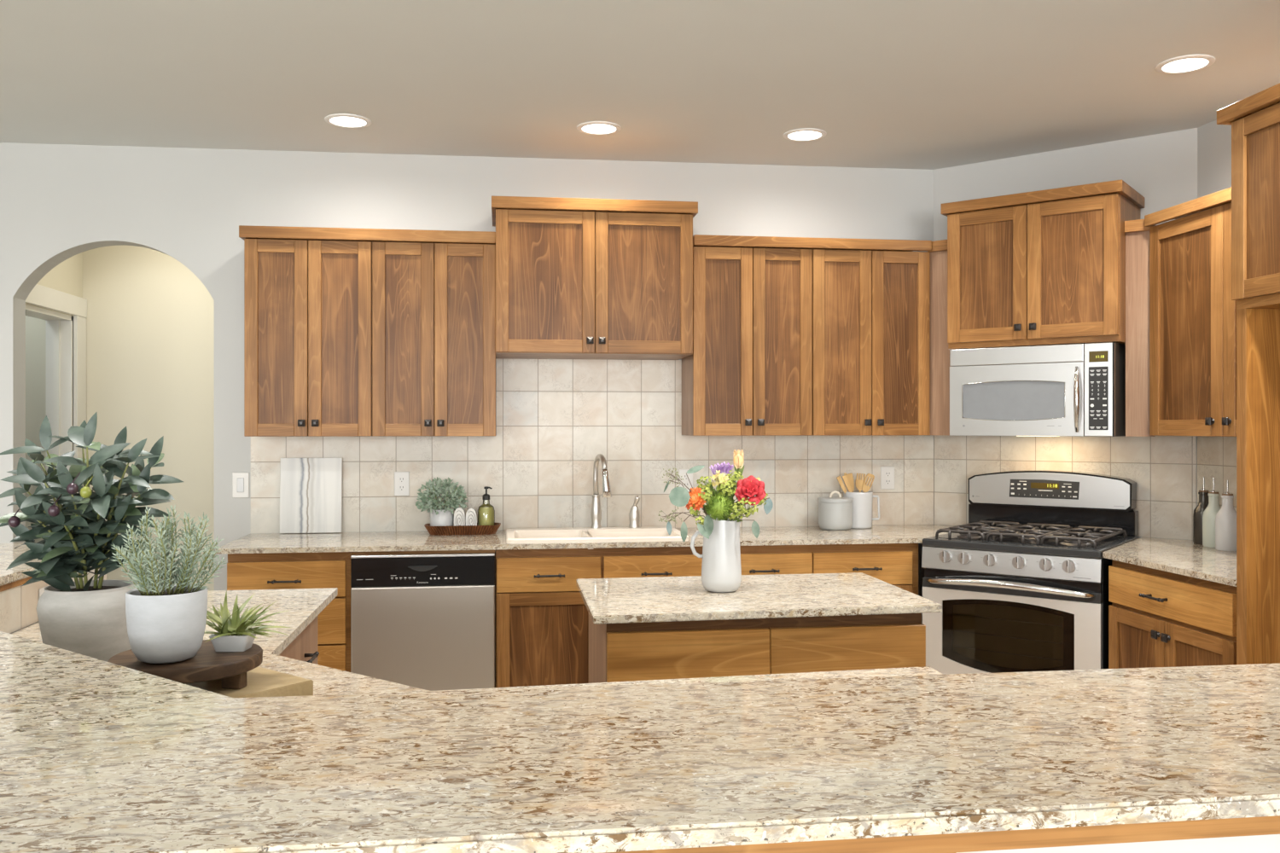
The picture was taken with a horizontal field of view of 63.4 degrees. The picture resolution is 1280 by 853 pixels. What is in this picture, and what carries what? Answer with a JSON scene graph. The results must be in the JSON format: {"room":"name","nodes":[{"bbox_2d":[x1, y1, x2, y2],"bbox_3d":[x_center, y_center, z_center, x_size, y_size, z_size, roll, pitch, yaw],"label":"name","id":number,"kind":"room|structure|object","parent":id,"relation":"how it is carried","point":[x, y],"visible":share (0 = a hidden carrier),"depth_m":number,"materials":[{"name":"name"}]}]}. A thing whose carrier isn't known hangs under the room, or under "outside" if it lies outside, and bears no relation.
{"room":"kitchen","nodes":[
{"label":"kitchen","id":0,"kind":"room"},
{"bbox_2d":[25,252,82,451],"bbox_3d":[-3.137,0.026,5.361,0.118,2.800,0.944,0,0,-8],"label":"wall","id":1,"kind":"structure","parent":0,"point":[66,277],"depth_m":5.65,"materials":[{"name":"paint"}]},
{"bbox_2d":[25,284,87,525],"bbox_3d":[-3.134,0.356,5.373,0.157,2.140,0.919,0,0,-8],"label":"door","id":2,"kind":"structure","parent":1,"relation":"in","point":[59,326],"depth_m":5.68,"materials":[{"name":"white paint"}]},
{"bbox_2d":[25,245,214,590],"bbox_3d":[-3.192,0.026,5.404,2.900,2.800,1.044,0,0,-8],"label":"wall","id":3,"kind":"structure","parent":0,"point":[150,318],"depth_m":5.88,"materials":[{"name":"paint"}]},
{"bbox_2d":[0,142,933,687],"bbox_3d":[-2.049,0.026,4.966,7.450,2.800,0.125,0,0,-8],"label":"wall","id":4,"kind":"structure","parent":0,"point":[59,202],"depth_m":4.93,"materials":[{"name":"paint"}]},
{"bbox_2d":[232,472,249,498],"bbox_3d":[-1.897,0.281,4.919,0.076,0.120,0.010,0,0,-8],"label":"light switch","id":5,"kind":"object","parent":4,"relation":"attached to","point":[240,480],"visible":1,"depth_m":4.92,"materials":[{"name":"white plastic"}]},
{"bbox_2d":[244,238,372,436],"bbox_3d":[-1.507,-0.395,4.794,0.553,0.884,0.358,0,0,-8],"label":"upper cabinet","id":6,"kind":"object","parent":4,"relation":"attached to","point":[308,304],"visible":0.99,"depth_m":4.64,"materials":[{"name":"brown wood"}]},
{"bbox_2d":[238,225,495,244],"bbox_3d":[-1.241,-0.863,4.833,1.126,0.052,0.350,0,0,-8],"label":"crown molding","id":7,"kind":"structure","parent":4,"relation":"attached to","point":[245,231],"depth_m":4.66,"materials":[{"name":"brown wood"}]},
{"bbox_2d":[372,241,495,436],"bbox_3d":[-0.957,-0.395,4.867,0.554,0.884,0.358,0,0,-8],"label":"upper cabinet","id":8,"kind":"object","parent":4,"relation":"attached to","point":[433,305],"visible":1,"depth_m":4.72,"materials":[{"name":"brown wood"}]},
{"bbox_2d":[250,358,933,533],"bbox_3d":[-0.164,0.090,5.151,3.405,0.842,0.006,0,0,-8],"label":"tile backsplash","id":9,"kind":"structure","parent":4,"relation":"attached to","point":[555,416],"depth_m":5.13,"materials":[{"name":"tile"}]},
{"bbox_2d":[394,471,409,495],"bbox_3d":[-1.153,0.280,5.012,0.073,0.118,0.009,0,0,-8],"label":"wall outlet","id":10,"kind":"object","parent":9,"relation":"attached to","point":[401,480],"visible":1,"depth_m":5.01,"materials":[{"name":"white plastic"}]},
{"bbox_2d":[679,469,692,492],"bbox_3d":[0.232,0.276,5.197,0.073,0.118,0.009,0,0,-8],"label":"wall outlet","id":11,"kind":"object","parent":9,"relation":"attached to","point":[682,472],"visible":0.7,"depth_m":5.19,"materials":[{"name":"white plastic"}]},
{"bbox_2d":[880,466,894,489],"bbox_3d":[1.276,0.268,5.336,0.073,0.118,0.009,0,0,-8],"label":"wall outlet","id":12,"kind":"object","parent":9,"relation":"attached to","point":[887,473],"visible":1,"depth_m":5.33,"materials":[{"name":"white plastic"}]},
{"bbox_2d":[495,209,692,360],"bbox_3d":[-0.228,-0.655,4.914,0.902,0.648,0.458,0,0,-8],"label":"upper cabinet","id":13,"kind":"object","parent":4,"relation":"attached to","point":[570,285],"visible":1,"depth_m":4.72,"materials":[{"name":"brown wood"}]},
{"bbox_2d":[491,195,698,226],"bbox_3d":[-0.229,-1.005,4.918,0.940,0.052,0.450,0,0,-8],"label":"crown molding","id":14,"kind":"structure","parent":13,"relation":"on","point":[497,202],"depth_m":4.70,"materials":[{"name":"brown wood"}]},
{"bbox_2d":[681,246,812,436],"bbox_3d":[0.519,-0.402,5.064,0.580,0.895,0.358,0,0,-8],"label":"upper cabinet","id":15,"kind":"object","parent":4,"relation":"attached to","point":[748,371],"visible":0.99,"depth_m":4.92,"materials":[{"name":"brown wood"}]},
{"bbox_2d":[811,249,929,436],"bbox_3d":[1.099,-0.402,5.141,0.588,0.895,0.358,0,0,-8],"label":"upper cabinet","id":16,"kind":"object","parent":4,"relation":"attached to","point":[870,309],"visible":0.98,"depth_m":4.99,"materials":[{"name":"brown wood"}]},
{"bbox_2d":[692,234,931,251],"bbox_3d":[0.810,-0.874,5.107,1.168,0.049,0.350,0,0,-8],"label":"crown molding","id":17,"kind":"structure","parent":16,"relation":"on","point":[698,240],"depth_m":4.94,"materials":[{"name":"brown wood"}]},
{"bbox_2d":[0,0,1279,169],"bbox_3d":[-0.687,-1.365,-2.034,8.300,0.138,14.350,0,0,-8],"label":"ceiling","id":18,"kind":"structure","parent":0,"point":[922,84],"depth_m":3.89,"materials":[{"name":"paint"}]},
{"bbox_2d":[324,113,371,127],"bbox_3d":[-1.259,-1.314,4.465,0.196,0.008,0.196,0,0,-8],"label":"recessed light","id":19,"kind":"object","parent":18,"relation":"in","point":[345,120],"visible":1,"depth_m":4.45,"materials":[{"name":"white"}]},
{"bbox_2d":[576,121,621,134],"bbox_3d":[-0.182,-1.319,4.591,0.196,0.008,0.196,0,0,-8],"label":"recessed light","id":20,"kind":"object","parent":18,"relation":"in","point":[593,127],"visible":1,"depth_m":4.58,"materials":[{"name":"white"}]},
{"bbox_2d":[783,128,826,141],"bbox_3d":[0.750,-1.324,4.713,0.196,0.008,0.196,0,0,-8],"label":"recessed light","id":21,"kind":"object","parent":18,"relation":"in","point":[805,134],"visible":1,"depth_m":4.70,"materials":[{"name":"white"}]},
{"bbox_2d":[1155,54,1215,74],"bbox_3d":[2.005,-1.329,3.810,0.196,0.008,0.196,0,0,-8],"label":"recessed light","id":22,"kind":"object","parent":18,"relation":"in","point":[1184,64],"visible":1,"depth_m":3.80,"materials":[{"name":"white"}]},
{"bbox_2d":[10,622,1279,852],"bbox_3d":[0.169,0.912,1.612,5.177,1.028,1.874,0,0,18],"label":"wall","id":23,"kind":"structure","parent":0,"point":[1271,843],"depth_m":1.03,"materials":[{"name":"paint"}]},
{"bbox_2d":[0,566,106,634],"bbox_3d":[-1.564,0.454,2.631,0.006,0.112,1.092,0,0,-8],"label":"tile backsplash","id":24,"kind":"structure","parent":23,"relation":"attached to","point":[18,605],"depth_m":2.60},
{"bbox_2d":[0,576,1279,852],"bbox_3d":[0.165,0.389,1.595,5.260,0.018,1.958,0,0,18],"label":"trim","id":25,"kind":"structure","parent":23,"relation":"attached to","point":[1057,837],"depth_m":0.97,"materials":[{"name":"brown wood"}]},
{"bbox_2d":[0,542,1279,852],"bbox_3d":[0.166,0.369,1.604,5.303,0.021,1.987,0,0,18],"label":"bar","id":26,"kind":"object","parent":25,"relation":"on","point":[97,756],"visible":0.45,"depth_m":1.12,"materials":[{"name":"stone"}]},
{"bbox_2d":[662,467,708,514],"bbox_3d":[0.165,0.303,3.152,0.209,0.355,0.040,0,0,-23],"label":"sprig","id":27,"kind":"object","parent":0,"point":[669,469],"visible":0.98,"depth_m":3.12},
{"bbox_2d":[933,128,1197,540],"bbox_3d":[2.079,0.026,5.032,1.400,2.800,0.120,0,0,37],"label":"wall","id":28,"kind":"structure","parent":0,"point":[1162,168],"depth_m":4.91,"materials":[{"name":"paint"}]},
{"bbox_2d":[947,192,1140,349],"bbox_3d":[1.873,-0.685,4.831,0.758,0.638,0.447,0,0,37],"label":"upper cabinet","id":29,"kind":"object","parent":28,"relation":"attached to","point":[1050,273],"visible":1,"depth_m":4.65,"materials":[{"name":"brown wood"}]},
{"bbox_2d":[928,239,950,436],"bbox_3d":[1.457,-0.425,5.011,0.119,0.942,0.040,0,0,37],"label":"filler panel","id":30,"kind":"object","parent":29,"relation":"attached to","point":[939,366],"visible":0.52,"depth_m":5.02,"materials":[{"name":"brown wood"}]},
{"bbox_2d":[949,342,1125,436],"bbox_3d":[1.862,-0.157,4.820,0.724,0.408,0.465,0,0,37],"label":"microwave","id":31,"kind":"object","parent":29,"relation":"attached to","point":[1072,390],"visible":1,"depth_m":4.65,"materials":[{"name":"metal"}]},
{"bbox_2d":[940,179,1144,216],"bbox_3d":[1.874,-1.029,4.836,0.798,0.049,0.439,0,0,37],"label":"crown molding","id":32,"kind":"structure","parent":29,"relation":"on","point":[1121,187],"depth_m":4.64,"materials":[{"name":"brown wood"}]},
{"bbox_2d":[1124,219,1155,436],"bbox_3d":[2.175,-0.425,4.506,0.115,0.942,0.040,0,0,37],"label":"filler panel","id":33,"kind":"object","parent":29,"relation":"attached to","point":[1137,235],"visible":0.69,"depth_m":4.51,"materials":[{"name":"brown wood"}]},
{"bbox_2d":[933,435,1196,540],"bbox_3d":[2.009,0.073,5.006,1.214,0.875,0.006,0,0,37],"label":"tile backsplash","id":34,"kind":"structure","parent":28,"relation":"attached to","point":[1163,468],"depth_m":4.89,"materials":[{"name":"tile"}]},
{"bbox_2d":[1197,119,1231,197],"bbox_3d":[3.431,0.026,-1.922,0.120,2.800,13.350,0,0,-8],"label":"wall","id":35,"kind":"structure","parent":0,"point":[1213,140],"depth_m":4.53,"materials":[{"name":"paint"}]},
{"bbox_2d":[1149,202,1236,436],"bbox_3d":[2.408,-0.408,3.943,0.357,0.898,1.066,0,0,-8],"label":"upper cabinet","id":36,"kind":"object","parent":35,"relation":"attached to","point":[1193,311],"visible":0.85,"depth_m":4.18,"materials":[{"name":"brown wood"}]},
{"bbox_2d":[1144,187,1231,226],"bbox_3d":[2.412,-0.881,3.945,0.349,0.048,1.069,0,0,-8],"label":"crown molding","id":37,"kind":"structure","parent":36,"relation":"on","point":[1222,197],"depth_m":4.17,"materials":[{"name":"brown wood"}]},
{"bbox_2d":[1197,436,1236,511],"bbox_3d":[2.574,0.276,4.032,0.006,0.469,1.210,0,0,-8],"label":"tile backsplash","id":38,"kind":"structure","parent":35,"relation":"attached to","point":[1216,456],"depth_m":4.50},
{"bbox_2d":[1231,102,1279,309],"bbox_3d":[2.327,-0.677,2.911,0.790,0.605,0.945,0,0,-8],"label":"upper cabinet","id":39,"kind":"object","parent":35,"relation":"attached to","point":[1255,137],"visible":1,"depth_m":3.23,"materials":[{"name":"brown wood"}]},
{"bbox_2d":[1216,82,1279,125],"bbox_3d":[2.329,-1.003,2.921,0.784,0.045,1.002,0,0,-8],"label":"crown molding","id":40,"kind":"structure","parent":39,"relation":"on","point":[1268,97],"depth_m":3.23,"materials":[{"name":"brown wood"}]},
{"bbox_3d":[-0.763,1.451,-1.464,8.300,0.050,15.500,0,0,-8],"label":"floor","id":41,"kind":"structure","parent":0,"visible":0},
{"bbox_2d":[226,552,351,672],"bbox_3d":[-1.520,0.980,4.651,0.505,0.892,0.636,0,0,-8],"label":"base cabinet","id":42,"kind":"object","parent":41,"relation":"on","point":[327,570],"visible":0.31,"depth_m":4.39,"materials":[{"name":"brown wood"}]},
{"bbox_2d":[279,616,319,664],"bbox_3d":[-1.227,0.980,2.762,0.667,0.892,0.880,0,0,-8],"label":"base cabinet","id":43,"kind":"object","parent":41,"relation":"on","point":[304,648],"visible":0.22,"depth_m":2.93,"materials":[{"name":"brown wood"}]},
{"bbox_2d":[11,587,943,695],"bbox_3d":[-0.467,0.522,2.377,2.097,0.022,1.886,0,0,-8],"label":"countertop","id":44,"kind":"structure","parent":43,"relation":"on","point":[303,606],"depth_m":2.23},
{"bbox_2d":[0,412,183,662],"bbox_3d":[-1.150,0.240,2.152,0.379,0.540,0.332,0,0,-8],"label":"leafy plant","id":45,"kind":"object","parent":44,"relation":"on","point":[87,618],"visible":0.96,"depth_m":2.10,"materials":[{"name":"green plant"}]},
{"bbox_2d":[186,666,313,698],"bbox_3d":[-0.868,0.493,1.903,0.360,0.035,0.370,0,0,37],"label":"wood block","id":46,"kind":"object","parent":44,"relation":"on","point":[261,682],"visible":0.15,"depth_m":1.91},
{"bbox_2d":[107,640,262,689],"bbox_3d":[-0.830,0.448,1.897,0.262,0.060,0.262,0,0,-8],"label":"round tray","id":47,"kind":"object","parent":46,"relation":"on","point":[207,664],"visible":0.61,"depth_m":1.83,"materials":[{"name":"brown wood"}]},
{"bbox_2d":[110,505,226,663],"bbox_3d":[-0.852,0.279,1.860,0.186,0.277,0.152,0,0,-43],"label":"rosemary plant","id":48,"kind":"object","parent":47,"relation":"on","point":[166,620],"visible":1,"depth_m":1.82,"materials":[{"name":"plant"}]},
{"bbox_2d":[203,591,290,651],"bbox_3d":[-0.734,0.361,1.947,0.189,0.112,0.205,0,0,37],"label":"succulent plant","id":49,"kind":"object","parent":47,"relation":"on","point":[235,633],"visible":0.98,"depth_m":1.92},
{"bbox_2d":[350,549,494,691],"bbox_3d":[-0.966,0.980,4.724,0.609,0.892,0.602,0,0,-8],"label":"dishwasher","id":50,"kind":"object","parent":41,"relation":"on","point":[425,620],"visible":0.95,"depth_m":4.44,"materials":[{"name":"silver metal"}]},
{"bbox_2d":[495,546,702,687],"bbox_3d":[-0.192,0.980,4.828,0.950,0.892,0.636,0,0,-8],"label":"base cabinet","id":51,"kind":"object","parent":41,"relation":"on","point":[542,614],"visible":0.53,"depth_m":4.53,"materials":[{"name":"brown wood"}]},
{"bbox_2d":[588,612,925,683],"bbox_3d":[0.324,0.980,3.205,0.917,0.892,0.611,0,0,-8],"label":"kitchen island","id":52,"kind":"object","parent":41,"relation":"on","point":[626,652],"visible":0.24,"depth_m":2.91,"materials":[{"name":"brown wood"}]},
{"bbox_2d":[576,572,942,624],"bbox_3d":[0.326,0.522,3.196,1.004,0.022,0.706,0,0,-8],"label":"island countertop","id":53,"kind":"structure","parent":52,"relation":"on","point":[656,599],"depth_m":3.07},
{"bbox_2d":[689,517,741,593],"bbox_3d":[0.242,0.398,3.214,0.146,0.226,0.125,0,0,23],"label":"pitcher","id":54,"kind":"object","parent":53,"relation":"on","point":[721,567],"visible":0.83,"depth_m":3.16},
{"bbox_2d":[658,506,703,523],"bbox_3d":[0.161,0.361,3.148,0.220,0.240,0.039,0,0,-25],"label":"sprig","id":55,"kind":"object","parent":54,"relation":"in","point":[673,511],"visible":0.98,"depth_m":3.12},
{"bbox_2d":[666,512,703,535],"bbox_3d":[0.171,0.370,3.163,0.218,0.221,0.027,0,0,-30],"label":"eucalyptus leaf","id":56,"kind":"object","parent":54,"relation":"in","point":[668,526],"visible":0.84,"depth_m":3.11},
{"bbox_2d":[669,487,707,514],"bbox_3d":[0.179,0.332,3.153,0.204,0.298,0.028,0,0,-34],"label":"eucalyptus leaf","id":57,"kind":"object","parent":54,"relation":"in","point":[679,497],"visible":0.81,"depth_m":3.11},
{"bbox_2d":[680,514,703,542],"bbox_3d":[0.188,0.370,3.160,0.181,0.221,0.027,0,0,-39],"label":"eucalyptus leaf","id":58,"kind":"object","parent":54,"relation":"in","point":[683,531],"visible":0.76,"depth_m":3.10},
{"bbox_2d":[686,504,704,517],"bbox_3d":[0.209,0.357,3.168,0.155,0.248,0.038,0,0,-34],"label":"blossom","id":59,"kind":"object","parent":54,"relation":"in","point":[691,511],"visible":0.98,"depth_m":3.12,"materials":[{"name":"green plant"}]},
{"bbox_2d":[686,465,706,516],"bbox_3d":[0.205,0.300,3.167,0.144,0.361,0.033,0,0,-38],"label":"eucalyptus leaf","id":60,"kind":"object","parent":54,"relation":"in","point":[696,468],"visible":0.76,"depth_m":3.14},
{"bbox_2d":[685,487,709,514],"bbox_3d":[0.210,0.333,3.158,0.157,0.296,0.064,0,0,-27],"label":"flower","id":61,"kind":"object","parent":54,"relation":"in","point":[696,500],"visible":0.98,"depth_m":3.12,"materials":[{"name":"orange plant"}]},
{"bbox_2d":[695,516,703,525],"bbox_3d":[0.210,0.376,3.168,0.038,0.210,0.151,0,0,31],"label":"blossom","id":62,"kind":"object","parent":54,"relation":"in","point":[699,518],"visible":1,"depth_m":3.11,"materials":[{"name":"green plant"}]},
{"bbox_2d":[697,522,709,539],"bbox_3d":[0.217,0.385,3.153,0.034,0.191,0.139,0,0,29],"label":"eucalyptus leaf","id":63,"kind":"object","parent":54,"relation":"in","point":[701,527],"visible":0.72,"depth_m":3.10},
{"bbox_2d":[696,476,714,497],"bbox_3d":[0.223,0.316,3.171,0.113,0.330,0.051,0,0,-28],"label":"blossom","id":64,"kind":"object","parent":54,"relation":"in","point":[701,486],"visible":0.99,"depth_m":3.14,"materials":[{"name":"green plant"}]},
{"bbox_2d":[698,487,712,504],"bbox_3d":[0.215,0.332,3.168,0.042,0.297,0.137,0,0,23],"label":"blossom","id":65,"kind":"object","parent":54,"relation":"in","point":[706,498],"visible":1,"depth_m":3.11,"materials":[{"name":"green plant"}]},
{"bbox_2d":[704,514,714,536],"bbox_3d":[0.226,0.373,3.154,0.023,0.216,0.123,0,0,24],"label":"eucalyptus leaf","id":66,"kind":"object","parent":54,"relation":"in","point":[708,523],"visible":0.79,"depth_m":3.11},
{"bbox_2d":[704,493,733,521],"bbox_3d":[0.234,0.341,3.149,0.088,0.280,0.144,0,0,-8],"label":"flower","id":67,"kind":"object","parent":54,"relation":"in","point":[718,506],"visible":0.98,"depth_m":3.10,"materials":[{"name":"green plant"}]},
{"bbox_2d":[711,470,729,491],"bbox_3d":[0.239,0.307,3.170,0.055,0.346,0.097,0,0,-8],"label":"flower","id":68,"kind":"object","parent":54,"relation":"in","point":[718,479],"visible":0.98,"depth_m":3.13,"materials":[{"name":"yellow plant"}]},
{"bbox_2d":[709,461,733,475],"bbox_3d":[0.251,0.295,3.175,0.056,0.371,0.067,0,0,45],"label":"flower","id":69,"kind":"object","parent":54,"relation":"in","point":[723,468],"visible":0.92,"depth_m":3.17,"materials":[{"name":"purple plant"}]},
{"bbox_2d":[701,481,742,522],"bbox_3d":[0.253,0.233,3.212,0.165,0.127,0.127,0,0,-8],"label":"greenery","id":70,"kind":"object","parent":54,"relation":"in","point":[711,489],"visible":0.17,"depth_m":3.19,"materials":[{"name":"green plant"}]},
{"bbox_2d":[716,480,736,520],"bbox_3d":[0.267,0.322,3.162,0.058,0.318,0.113,0,0,11],"label":"blossom","id":71,"kind":"object","parent":54,"relation":"in","point":[722,486],"visible":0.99,"depth_m":3.12,"materials":[{"name":"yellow plant"}]},
{"bbox_2d":[725,470,744,517],"bbox_3d":[0.284,0.308,3.185,0.055,0.346,0.083,0,0,-18],"label":"blossom","id":72,"kind":"object","parent":54,"relation":"in","point":[732,479],"visible":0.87,"depth_m":3.16,"materials":[{"name":"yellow plant"}]},
{"bbox_2d":[727,501,745,521],"bbox_3d":[0.283,0.354,3.159,0.059,0.253,0.139,0,0,-8],"label":"blossom","id":73,"kind":"object","parent":54,"relation":"in","point":[733,515],"visible":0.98,"depth_m":3.11,"materials":[{"name":"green plant"}]},
{"bbox_2d":[731,449,744,497],"bbox_3d":[0.284,0.277,3.201,0.082,0.408,0.033,0,0,35],"label":"tulip","id":74,"kind":"object","parent":54,"relation":"in","point":[738,460],"visible":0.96,"depth_m":3.18,"materials":[{"name":"yellow plant"}]},
{"bbox_2d":[731,519,759,538],"bbox_3d":[0.305,0.383,3.174,0.136,0.196,0.023,0,0,35],"label":"eucalyptus leaf","id":75,"kind":"object","parent":54,"relation":"in","point":[755,528],"visible":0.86,"depth_m":3.14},
{"bbox_2d":[733,497,758,521],"bbox_3d":[0.305,0.348,3.171,0.066,0.266,0.151,0,0,-28],"label":"blossom","id":76,"kind":"object","parent":54,"relation":"in","point":[749,511],"visible":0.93,"depth_m":3.12,"materials":[{"name":"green plant"}]},
{"bbox_2d":[729,475,766,521],"bbox_3d":[0.302,0.316,3.159,0.167,0.330,0.058,0,0,25],"label":"rose","id":77,"kind":"object","parent":54,"relation":"in","point":[746,489],"visible":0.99,"depth_m":3.14,"materials":[{"name":"red plant"}]},
{"bbox_2d":[738,497,773,519],"bbox_3d":[0.324,0.349,3.184,0.174,0.263,0.024,0,0,19],"label":"eucalyptus leaf","id":78,"kind":"object","parent":54,"relation":"in","point":[768,506],"visible":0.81,"depth_m":3.15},
{"bbox_2d":[740,543,918,595],"bbox_3d":[0.762,0.980,4.955,0.974,0.892,0.636,0,0,-8],"label":"base cabinet","id":79,"kind":"object","parent":41,"relation":"on","point":[896,565],"visible":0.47,"depth_m":4.70,"materials":[{"name":"brown wood"}]},
{"bbox_2d":[215,524,965,553],"bbox_3d":[-0.042,0.522,4.850,3.568,0.022,0.621,0,0,-8],"label":"countertop","id":80,"kind":"structure","parent":79,"relation":"on","point":[371,541],"depth_m":4.64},
{"bbox_2d":[279,458,342,533],"bbox_3d":[-1.568,0.331,4.938,0.284,0.357,0.036,0,0,-8],"label":"serving board","id":81,"kind":"object","parent":80,"relation":"on","point":[311,489],"visible":1,"depth_m":4.93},
{"bbox_2d":[424,523,500,535],"bbox_3d":[-0.840,0.488,4.907,0.356,0.045,0.154,0,0,-8],"label":"tray","id":82,"kind":"object","parent":80,"relation":"on","point":[447,530],"visible":0.8,"depth_m":4.84,"materials":[{"name":"brown wicker"}]},
{"bbox_2d":[415,477,468,526],"bbox_3d":[-0.936,0.369,4.897,0.254,0.261,0.164,0,0,-8],"label":"potted plant","id":83,"kind":"object","parent":82,"relation":"on","point":[439,516],"visible":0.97,"depth_m":4.87,"materials":[{"name":"green plant"}]},
{"bbox_2d":[453,506,465,525],"bbox_3d":[-0.853,0.442,4.897,0.052,0.116,0.082,0,0,-8],"label":"rolled towel","id":84,"kind":"object","parent":82,"relation":"on","point":[459,515],"visible":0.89,"depth_m":4.86,"materials":[{"name":"white fabric"}]},
{"bbox_2d":[465,507,477,525],"bbox_3d":[-0.799,0.444,4.904,0.052,0.112,0.082,0,0,-8],"label":"rolled towel","id":85,"kind":"object","parent":82,"relation":"on","point":[471,515],"visible":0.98,"depth_m":4.87,"materials":[{"name":"white fabric"}]},
{"bbox_2d":[477,486,494,525],"bbox_3d":[-0.730,0.393,4.915,0.080,0.214,0.080,0,0,-8],"label":"soap bottle","id":86,"kind":"object","parent":82,"relation":"on","point":[485,514],"visible":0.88,"depth_m":4.89,"materials":[{"name":"green glass"}]},
{"bbox_2d":[506,526,689,549],"bbox_3d":[-0.210,0.585,4.773,0.811,0.191,0.474,0,0,-8],"label":"sink","id":87,"kind":"object","parent":80,"relation":"in","point":[643,533],"visible":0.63,"depth_m":4.87,"materials":[{"name":"beige ceramic"}]},
{"bbox_2d":[628,495,639,528],"bbox_3d":[-0.026,0.413,4.995,0.056,0.154,0.057,0,0,-8],"label":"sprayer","id":88,"kind":"object","parent":87,"relation":"on","point":[634,515],"visible":1,"depth_m":4.98,"materials":[{"name":"silver metal"}]},
{"bbox_2d":[590,453,611,529],"bbox_3d":[-0.183,0.311,4.892,0.053,0.358,0.221,0,0,-19],"label":"faucet","id":89,"kind":"object","parent":80,"relation":"on","point":[596,512],"visible":1,"depth_m":4.95,"materials":[{"name":"silver metal"}]},
{"bbox_2d":[817,490,853,530],"bbox_3d":[0.967,0.415,5.123,0.171,0.190,0.171,0,0,-8],"label":"canister","id":90,"kind":"object","parent":80,"relation":"on","point":[834,513],"visible":1,"depth_m":5.05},
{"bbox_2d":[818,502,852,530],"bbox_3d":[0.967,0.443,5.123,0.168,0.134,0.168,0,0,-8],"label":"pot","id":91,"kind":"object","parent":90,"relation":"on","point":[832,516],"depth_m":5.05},
{"bbox_2d":[843,490,880,529],"bbox_3d":[1.101,0.420,5.195,0.161,0.182,0.145,0,0,37],"label":"jug","id":92,"kind":"object","parent":80,"relation":"on","point":[862,504],"visible":0.76,"depth_m":5.14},
{"bbox_2d":[836,476,847,494],"bbox_3d":[1.046,0.368,5.181,0.136,0.237,0.011,0,0,-16],"label":"wooden utensil","id":93,"kind":"object","parent":92,"relation":"in","point":[839,479],"visible":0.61,"depth_m":5.17,"materials":[{"name":"brown wood"}]},
{"bbox_2d":[842,475,852,492],"bbox_3d":[1.066,0.365,5.172,0.121,0.242,0.011,0,0,-12],"label":"wooden utensil","id":94,"kind":"object","parent":92,"relation":"in","point":[845,479],"visible":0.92,"depth_m":5.16,"materials":[{"name":"brown wood"}]},
{"bbox_2d":[845,472,854,492],"bbox_3d":[1.065,0.360,5.197,0.071,0.249,0.014,0,0,-21],"label":"wooden utensil","id":95,"kind":"object","parent":92,"relation":"in","point":[849,476],"visible":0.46,"depth_m":5.19,"materials":[{"name":"brown wood"}]},
{"bbox_2d":[855,473,865,492],"bbox_3d":[1.109,0.360,5.197,0.053,0.248,0.024,0,0,-8],"label":"wooden utensil","id":96,"kind":"object","parent":92,"relation":"in","point":[858,483],"visible":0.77,"depth_m":5.20,"materials":[{"name":"brown wood"}]},
{"bbox_2d":[861,473,874,492],"bbox_3d":[1.119,0.362,5.199,0.116,0.248,0.013,0,0,2],"label":"wooden utensil","id":97,"kind":"object","parent":92,"relation":"in","point":[865,488],"visible":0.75,"depth_m":5.20,"materials":[{"name":"brown wood"}]},
{"bbox_2d":[921,470,1138,674],"bbox_3d":[1.756,0.805,4.688,0.780,1.182,0.800,0,0,37],"label":"gas range","id":98,"kind":"object","parent":41,"relation":"on","point":[1023,587],"visible":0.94,"depth_m":4.51,"materials":[{"name":"grey metal"}]},
{"bbox_2d":[953,604,1063,669],"bbox_3d":[1.582,0.908,4.450,0.559,0.335,0.001,0,0,37],"label":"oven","id":99,"kind":"object","parent":98,"relation":"in","point":[1007,637],"depth_m":4.45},
{"bbox_2d":[922,529,1136,558],"bbox_3d":[1.762,0.521,4.677,0.754,0.034,0.659,0,0,37],"label":"cooktop","id":100,"kind":"object","parent":98,"relation":"in","point":[962,544],"depth_m":4.46,"materials":[{"name":"black metal"}]},
{"bbox_2d":[1108,559,1236,669],"bbox_3d":[2.256,0.980,3.810,0.692,0.892,0.854,0,0,-8],"label":"base cabinet","id":101,"kind":"object","parent":41,"relation":"on","point":[1157,618],"visible":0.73,"depth_m":3.82,"materials":[{"name":"brown wood"}]},
{"bbox_2d":[1102,536,1236,587],"bbox_3d":[2.227,0.522,4.066,0.670,0.022,1.369,0,0,-8],"label":"countertop","id":102,"kind":"structure","parent":101,"relation":"on","point":[1184,557],"depth_m":4.02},
{"bbox_2d":[1192,477,1208,544],"bbox_3d":[2.441,0.365,4.484,0.082,0.290,0.082,0,0,-8],"label":"oil bottle","id":103,"kind":"object","parent":102,"relation":"on","point":[1203,497],"visible":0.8,"depth_m":4.47,"materials":[{"name":"black glass"}]},
{"bbox_2d":[1202,477,1221,547],"bbox_3d":[2.428,0.365,4.381,0.084,0.290,0.084,0,0,-8],"label":"oil bottle","id":104,"kind":"object","parent":102,"relation":"on","point":[1209,514],"visible":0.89,"depth_m":4.36,"materials":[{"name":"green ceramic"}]},
{"bbox_2d":[1215,479,1236,551],"bbox_3d":[2.418,0.365,4.262,0.090,0.290,0.090,0,0,-8],"label":"oil bottle","id":105,"kind":"object","parent":102,"relation":"on","point":[1225,519],"visible":0.94,"depth_m":4.24,"materials":[{"name":"ceramic"}]},
{"bbox_2d":[1236,308,1279,664],"bbox_3d":[2.291,0.526,3.364,0.741,1.800,0.039,0,0,-8],"label":"panel","id":106,"kind":"object","parent":41,"relation":"on","point":[1258,330],"visible":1,"depth_m":3.31,"materials":[{"name":"brown wood"}]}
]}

